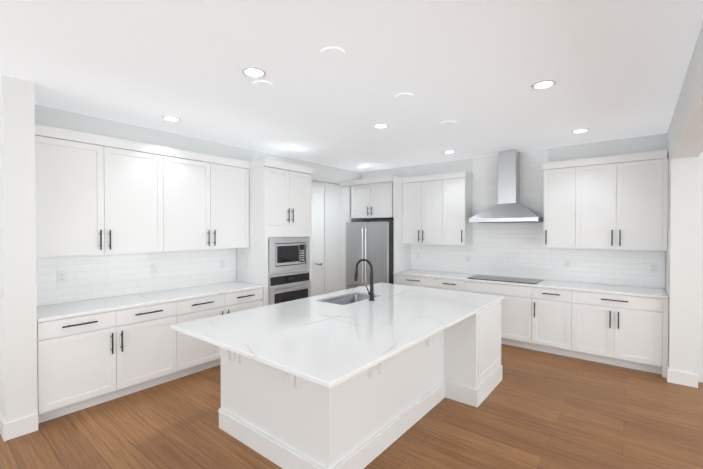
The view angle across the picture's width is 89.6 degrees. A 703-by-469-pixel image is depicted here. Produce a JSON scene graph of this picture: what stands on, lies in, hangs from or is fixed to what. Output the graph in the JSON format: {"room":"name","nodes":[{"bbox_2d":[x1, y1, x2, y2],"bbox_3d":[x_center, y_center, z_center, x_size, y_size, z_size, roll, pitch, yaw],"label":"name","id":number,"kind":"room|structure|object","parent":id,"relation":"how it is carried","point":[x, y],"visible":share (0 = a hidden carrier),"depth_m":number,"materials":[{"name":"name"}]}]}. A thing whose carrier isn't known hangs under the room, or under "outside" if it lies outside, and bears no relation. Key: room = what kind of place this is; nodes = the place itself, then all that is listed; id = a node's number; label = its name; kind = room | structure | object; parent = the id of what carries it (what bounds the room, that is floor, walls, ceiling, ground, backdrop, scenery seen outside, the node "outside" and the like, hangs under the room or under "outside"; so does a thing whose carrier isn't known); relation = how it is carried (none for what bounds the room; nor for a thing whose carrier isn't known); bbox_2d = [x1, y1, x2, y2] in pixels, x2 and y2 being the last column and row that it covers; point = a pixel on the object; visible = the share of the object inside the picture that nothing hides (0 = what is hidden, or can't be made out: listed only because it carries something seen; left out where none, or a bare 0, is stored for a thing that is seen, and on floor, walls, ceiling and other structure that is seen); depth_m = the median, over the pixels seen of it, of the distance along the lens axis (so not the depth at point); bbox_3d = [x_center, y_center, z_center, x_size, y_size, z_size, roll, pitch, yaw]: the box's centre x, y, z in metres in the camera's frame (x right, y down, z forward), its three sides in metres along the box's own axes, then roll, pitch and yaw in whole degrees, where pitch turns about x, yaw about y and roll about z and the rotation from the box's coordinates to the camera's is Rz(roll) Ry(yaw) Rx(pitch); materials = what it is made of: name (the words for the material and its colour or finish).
{"room":"kitchen","nodes":[
{"label":"kitchen","id":0,"kind":"room"},
{"bbox_2d":[0,75,37,422],"bbox_3d":[-2.913,0.184,3.050,0.655,2.860,0.190,1,1,39],"label":"wall pillar","id":1,"kind":"structure","parent":0,"point":[18,356],"depth_m":2.84,"materials":[{"name":"white paint"}]},
{"bbox_2d":[0,412,37,440],"bbox_3d":[-2.912,1.546,3.055,0.671,0.135,0.206,1,1,39],"label":"baseboard","id":2,"kind":"structure","parent":1,"relation":"attached to","point":[18,428],"depth_m":2.84,"materials":[{"name":"white paint"}]},
{"bbox_2d":[35,104,359,290],"bbox_3d":[-2.445,0.170,4.251,0.120,2.860,8.250,1,1,39],"label":"wall","id":3,"kind":"structure","parent":0,"point":[57,118],"depth_m":4.51,"materials":[{"name":"white paint"}]},
{"bbox_2d":[35,124,170,256],"bbox_3d":[-2.595,-0.396,3.690,0.321,1.186,1.203,1,1,39],"label":"upper cabinet","id":4,"kind":"object","parent":3,"relation":"attached to","point":[97,194],"depth_m":3.53,"materials":[{"name":"white paint"}]},
{"bbox_2d":[36,248,235,306],"bbox_3d":[-2.385,0.437,4.226,0.008,0.515,2.290,1,1,39],"label":"tile backsplash","id":5,"kind":"structure","parent":3,"relation":"attached to","point":[94,276],"depth_m":4.01,"materials":[{"name":"white tile"}]},
{"bbox_2d":[57,271,65,282],"bbox_3d":[-2.911,0.428,3.558,0.007,0.116,0.072,1,1,39],"label":"electrical outlet","id":6,"kind":"object","parent":5,"relation":"attached to","point":[61,276],"visible":1,"depth_m":3.56,"materials":[{"name":"white plastic"}]},
{"bbox_2d":[151,264,157,274],"bbox_3d":[-2.360,0.420,4.244,0.007,0.116,0.072,1,1,39],"label":"electrical outlet","id":7,"kind":"object","parent":5,"relation":"attached to","point":[154,269],"visible":1,"depth_m":4.24,"materials":[{"name":"white plastic"}]},
{"bbox_2d":[220,260,224,267],"bbox_3d":[-1.797,0.411,4.946,0.007,0.116,0.072,1,1,39],"label":"electrical outlet","id":8,"kind":"object","parent":5,"relation":"attached to","point":[222,263],"visible":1,"depth_m":4.94,"materials":[{"name":"white plastic"}]},
{"bbox_2d":[171,148,250,250],"bbox_3d":[-1.917,-0.406,4.535,0.321,1.186,1.203,1,1,39],"label":"upper cabinet","id":9,"kind":"object","parent":3,"relation":"attached to","point":[211,195],"depth_m":4.44,"materials":[{"name":"white paint"}]},
{"bbox_2d":[251,224,310,239],"bbox_3d":[-1.126,-0.058,5.244,0.630,0.188,0.836,1,1,39],"label":"upper cabinet","id":10,"kind":"object","parent":3,"relation":"attached to","point":[258,231],"depth_m":4.90,"materials":[{"name":"white paint"}]},
{"bbox_2d":[268,237,309,273],"bbox_3d":[-1.090,0.281,5.219,0.582,0.482,0.746,1,1,39],"label":"microwave","id":11,"kind":"object","parent":10,"relation":"in","point":[287,254],"visible":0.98,"depth_m":5.01,"materials":[{"name":"silver metal"}]},
{"bbox_2d":[268,271,310,304],"bbox_3d":[-1.072,0.902,5.212,0.709,0.712,0.746,1,1,39],"label":"wall oven","id":12,"kind":"object","parent":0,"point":[286,287],"visible":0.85,"depth_m":4.99,"materials":[{"name":"silver metal"}]},
{"bbox_2d":[311,181,337,293],"bbox_3d":[-1.017,0.128,7.715,1.990,2.860,0.120,1,1,39],"label":"wall","id":13,"kind":"structure","parent":0,"point":[331,273],"depth_m":7.14,"materials":[{"name":"white paint"}]},
{"bbox_2d":[312,187,324,295],"bbox_3d":[-0.908,0.295,7.541,0.900,2.530,0.098,1,1,39],"label":"pantry door","id":14,"kind":"structure","parent":13,"relation":"in","point":[318,241],"depth_m":7.39,"materials":[{"name":"white paint"}]},
{"bbox_2d":[0,344,702,468],"bbox_3d":[-0.062,1.661,2.445,10.400,0.080,8.390,1,1,39],"label":"floor","id":15,"kind":"structure","parent":0,"point":[535,409],"depth_m":2.93,"materials":[{"name":"wood"}]},
{"bbox_2d":[37,300,182,422],"bbox_3d":[-2.478,1.166,3.615,0.621,0.884,1.203,1,1,39],"label":"base cabinet","id":16,"kind":"object","parent":15,"relation":"on","point":[83,362],"depth_m":3.33,"materials":[{"name":"white paint"}]},
{"bbox_2d":[37,280,262,323],"bbox_3d":[-2.132,0.703,4.026,0.638,0.030,2.286,1,1,39],"label":"countertop","id":17,"kind":"structure","parent":16,"relation":"on","point":[110,304],"depth_m":3.71,"materials":[{"name":"white stone"}]},
{"bbox_2d":[183,288,262,376],"bbox_3d":[-1.800,1.156,4.459,0.621,0.884,1.203,1,1,39],"label":"base cabinet","id":18,"kind":"object","parent":15,"relation":"on","point":[198,355],"depth_m":4.13,"materials":[{"name":"white paint"}]},
{"bbox_2d":[197,298,502,468],"bbox_3d":[0.192,1.168,3.373,1.629,0.884,2.685,1,1,39],"label":"kitchen island","id":19,"kind":"object","parent":15,"relation":"on","point":[314,382],"depth_m":2.69,"materials":[{"name":"white paint"}]},
{"bbox_2d":[171,282,502,389],"bbox_3d":[0.153,0.710,3.348,1.661,0.030,2.885,1,1,39],"label":"island countertop","id":20,"kind":"structure","parent":19,"relation":"on","point":[311,339],"depth_m":2.68,"materials":[{"name":"white stone"}]},
{"bbox_2d":[322,294,375,304],"bbox_3d":[-0.013,0.831,3.878,0.450,0.220,0.760,1,1,39],"label":"sink","id":21,"kind":"object","parent":20,"relation":"in","point":[348,299],"depth_m":4.16,"materials":[{"name":"silver metal"}]},
{"bbox_2d":[354,259,374,300],"bbox_3d":[0.126,0.473,3.756,0.258,0.432,0.092,1,1,39],"label":"faucet","id":22,"kind":"object","parent":20,"relation":"on","point":[371,294],"visible":1,"depth_m":3.70,"materials":[{"name":"black metal"}]},
{"bbox_2d":[340,180,367,289],"bbox_3d":[0.086,0.268,7.094,0.250,2.596,0.631,1,1,39],"label":"tall cabinet","id":23,"kind":"object","parent":15,"relation":"on","point":[346,186],"depth_m":6.91,"materials":[{"name":"white paint"}]},
{"bbox_2d":[346,222,393,288],"bbox_3d":[0.476,0.671,6.638,0.915,1.800,0.841,1,1,39],"label":"refrigerator","id":24,"kind":"object","parent":15,"relation":"on","point":[372,242],"visible":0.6,"depth_m":6.29,"materials":[{"name":"silver metal"}]},
{"bbox_2d":[393,274,439,288],"bbox_3d":[1.262,1.135,6.167,0.863,0.884,0.621,1,1,39],"label":"base cabinet","id":25,"kind":"object","parent":15,"relation":"on","point":[401,279],"depth_m":5.92,"materials":[{"name":"white paint"}]},
{"bbox_2d":[440,278,467,291],"bbox_3d":[1.735,1.140,5.787,0.589,0.884,0.621,1,1,39],"label":"base cabinet","id":26,"kind":"object","parent":15,"relation":"on","point":[445,283],"depth_m":5.51,"materials":[{"name":"white paint"}]},
{"bbox_2d":[468,282,535,349],"bbox_3d":[2.281,1.145,5.349,1.050,0.884,0.621,1,1,39],"label":"base cabinet","id":27,"kind":"object","parent":15,"relation":"on","point":[518,305],"depth_m":4.95,"materials":[{"name":"white paint"}]},
{"bbox_2d":[536,286,579,358],"bbox_3d":[2.824,1.150,4.913,0.585,0.884,0.621,1,1,39],"label":"base cabinet","id":28,"kind":"object","parent":15,"relation":"on","point":[557,311],"depth_m":4.63,"materials":[{"name":"white paint"}]},
{"bbox_2d":[580,290,668,377],"bbox_3d":[3.341,1.155,4.497,0.981,0.884,0.621,1,1,39],"label":"base cabinet","id":29,"kind":"object","parent":15,"relation":"on","point":[620,330],"depth_m":4.19,"materials":[{"name":"white paint"}]},
{"bbox_2d":[396,270,667,297],"bbox_3d":[2.319,0.687,5.301,3.589,0.030,0.638,1,1,39],"label":"countertop","id":30,"kind":"structure","parent":29,"relation":"on","point":[589,288],"depth_m":4.72,"materials":[{"name":"white stone"}]},
{"bbox_2d":[472,274,543,281],"bbox_3d":[2.289,0.667,5.314,0.960,0.008,0.475,1,1,39],"label":"cooktop","id":31,"kind":"object","parent":30,"relation":"in","point":[490,278],"depth_m":5.23,"materials":[{"name":"black glass"}]},
{"bbox_2d":[0,0,702,171],"bbox_3d":[-0.062,-1.289,2.410,10.400,0.100,8.390,1,1,39],"label":"ceiling","id":32,"kind":"structure","parent":0,"point":[475,70],"depth_m":2.67,"materials":[{"name":"white paint"}]},
{"bbox_2d":[162,116,180,121],"bbox_3d":[-1.949,-1.251,3.830,0.184,0.008,0.184,1,1,39],"label":"recessed light","id":33,"kind":"object","parent":32,"relation":"in","point":[172,118],"visible":0.96,"depth_m":3.81,"materials":[{"name":"white paint"}]},
{"bbox_2d":[242,67,265,77],"bbox_3d":[-0.745,-1.238,2.709,0.184,0.008,0.184,1,1,39],"label":"recessed light","id":34,"kind":"object","parent":32,"relation":"in","point":[254,72],"visible":1,"depth_m":2.70,"materials":[{"name":"white paint"}]},
{"bbox_2d":[252,80,273,89],"bbox_3d":[-0.736,-1.239,2.945,0.170,0.012,0.170,1,1,39],"label":"recessed light","id":35,"kind":"object","parent":32,"relation":"in","point":[263,85],"visible":0.9,"depth_m":2.93,"materials":[{"name":"white paint"}]},
{"bbox_2d":[285,146,297,149],"bbox_3d":[-0.883,-1.268,5.205,0.184,0.008,0.184,1,1,39],"label":"recessed light","id":36,"kind":"object","parent":32,"relation":"in","point":[291,148],"visible":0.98,"depth_m":5.20,"materials":[{"name":"white paint"}]},
{"bbox_2d":[321,47,344,60],"bbox_3d":[-0.127,-1.233,2.418,0.170,0.012,0.170,1,1,39],"label":"recessed light","id":37,"kind":"object","parent":32,"relation":"in","point":[333,53],"visible":0.96,"depth_m":2.40,"materials":[{"name":"white paint"}]},
{"bbox_2d":[373,123,388,127],"bbox_3d":[0.341,-1.254,4.094,0.184,0.008,0.184,1,1,39],"label":"recessed light","id":38,"kind":"object","parent":32,"relation":"in","point":[381,125],"visible":1,"depth_m":4.07,"materials":[{"name":"white paint"}]},
{"bbox_2d":[395,93,413,100],"bbox_3d":[0.478,-1.242,3.202,0.170,0.012,0.170,1,1,39],"label":"recessed light","id":39,"kind":"object","parent":32,"relation":"in","point":[404,96],"visible":0.92,"depth_m":3.19,"materials":[{"name":"white paint"}]},
{"bbox_2d":[441,121,455,125],"bbox_3d":[1.092,-1.251,3.991,0.170,0.012,0.170,1,1,39],"label":"recessed light","id":40,"kind":"object","parent":32,"relation":"in","point":[447,123],"visible":0.92,"depth_m":3.97,"materials":[{"name":"white paint"}]},
{"bbox_2d":[443,150,455,152],"bbox_3d":[1.508,-1.270,5.452,0.184,0.008,0.184,1,1,39],"label":"recessed light","id":41,"kind":"object","parent":32,"relation":"in","point":[450,151],"visible":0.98,"depth_m":5.41,"materials":[{"name":"white paint"}]},
{"bbox_2d":[531,80,555,89],"bbox_3d":[1.591,-1.240,2.937,0.184,0.008,0.184,1,1,39],"label":"recessed light","id":42,"kind":"object","parent":32,"relation":"in","point":[542,84],"visible":1,"depth_m":2.92,"materials":[{"name":"white paint"}]},
{"bbox_2d":[571,128,588,132],"bbox_3d":[2.773,-1.257,4.296,0.184,0.008,0.184,1,1,39],"label":"recessed light","id":43,"kind":"object","parent":32,"relation":"in","point":[580,130],"visible":0.94,"depth_m":4.27,"materials":[{"name":"white paint"}]},
{"bbox_2d":[360,133,666,284],"bbox_3d":[2.128,0.149,5.946,5.130,2.860,0.120,1,1,39],"label":"wall","id":44,"kind":"structure","parent":0,"point":[649,143],"depth_m":5.05,"materials":[{"name":"white paint"}]},
{"bbox_2d":[352,176,403,221],"bbox_3d":[0.545,-0.665,6.715,0.963,0.721,0.631,1,1,39],"label":"upper cabinet","id":45,"kind":"object","parent":44,"relation":"attached to","point":[371,197],"depth_m":6.39,"materials":[{"name":"white paint"}]},
{"bbox_2d":[400,174,447,245],"bbox_3d":[1.344,-0.427,6.275,0.833,1.186,0.321,1,1,39],"label":"upper cabinet","id":46,"kind":"object","parent":44,"relation":"attached to","point":[425,220],"depth_m":6.13,"materials":[{"name":"white paint"}]},
{"bbox_2d":[448,171,471,244],"bbox_3d":[1.749,-0.423,5.950,0.445,1.186,0.321,1,1,39],"label":"upper cabinet","id":47,"kind":"object","parent":44,"relation":"attached to","point":[459,183],"depth_m":5.78,"materials":[{"name":"white paint"}]},
{"bbox_2d":[469,150,543,222],"bbox_3d":[2.345,-0.728,5.359,0.960,1.086,0.490,1,1,39],"label":"range hood","id":48,"kind":"object","parent":44,"relation":"attached to","point":[508,208],"visible":0.94,"depth_m":5.34,"materials":[{"name":"silver metal"}]},
{"bbox_2d":[411,148,664,288],"bbox_3d":[2.522,-0.297,5.543,3.591,1.953,0.008,1,1,39],"label":"tile backsplash","id":49,"kind":"structure","parent":44,"relation":"attached to","point":[516,249],"depth_m":5.41,"materials":[{"name":"white tile"}]},
{"bbox_2d":[465,255,469,261],"bbox_3d":[1.962,0.409,5.990,0.072,0.116,0.007,1,1,39],"label":"electrical outlet","id":50,"kind":"object","parent":49,"relation":"attached to","point":[467,258],"visible":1,"depth_m":5.99,"materials":[{"name":"white plastic"}]},
{"bbox_2d":[564,260,569,267],"bbox_3d":[3.089,0.420,5.085,0.072,0.116,0.007,1,1,39],"label":"electrical outlet","id":51,"kind":"object","parent":49,"relation":"attached to","point":[566,263],"visible":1,"depth_m":5.08,"materials":[{"name":"white plastic"}]},
{"bbox_2d":[650,263,657,272],"bbox_3d":[3.834,0.427,4.488,0.072,0.116,0.007,1,1,39],"label":"electrical outlet","id":52,"kind":"object","parent":49,"relation":"attached to","point":[653,268],"visible":1,"depth_m":4.49,"materials":[{"name":"white plastic"}]},
{"bbox_2d":[543,159,583,247],"bbox_3d":[2.973,-0.412,4.967,0.445,1.186,0.321,1,1,39],"label":"upper cabinet","id":53,"kind":"object","parent":44,"relation":"attached to","point":[563,180],"depth_m":4.83,"materials":[{"name":"white paint"}]},
{"bbox_2d":[580,150,667,250],"bbox_3d":[3.435,-0.407,4.596,0.981,1.186,0.321,1,1,39],"label":"upper cabinet","id":54,"kind":"object","parent":44,"relation":"attached to","point":[614,202],"depth_m":4.41,"materials":[{"name":"white paint"}]},
{"bbox_2d":[665,23,702,373],"bbox_3d":[1.427,0.206,1.143,0.210,2.860,8.250,1,1,39],"label":"wall","id":55,"kind":"structure","parent":0,"point":[685,141],"depth_m":3.75,"materials":[{"name":"white paint"}]},
{"bbox_2d":[666,366,697,387],"bbox_3d":[3.579,1.537,3.839,0.242,0.135,0.156,1,1,39],"label":"baseboard","id":56,"kind":"structure","parent":55,"relation":"attached to","point":[682,378],"depth_m":3.78,"materials":[{"name":"white paint"}]},
{"bbox_2d":[696,152,702,369],"bbox_3d":[4.967,0.184,2.988,3.000,2.860,0.120,1,1,39],"label":"wall","id":57,"kind":"structure","parent":0,"point":[699,347],"depth_m":3.85,"materials":[{"name":"white paint"}]},
{"bbox_2d":[696,369,702,382],"bbox_3d":[4.934,1.548,2.943,2.994,0.135,0.016,1,1,39],"label":"baseboard","id":58,"kind":"structure","parent":57,"relation":"attached to","point":[699,372],"depth_m":3.85,"materials":[{"name":"white paint"}]}
]}

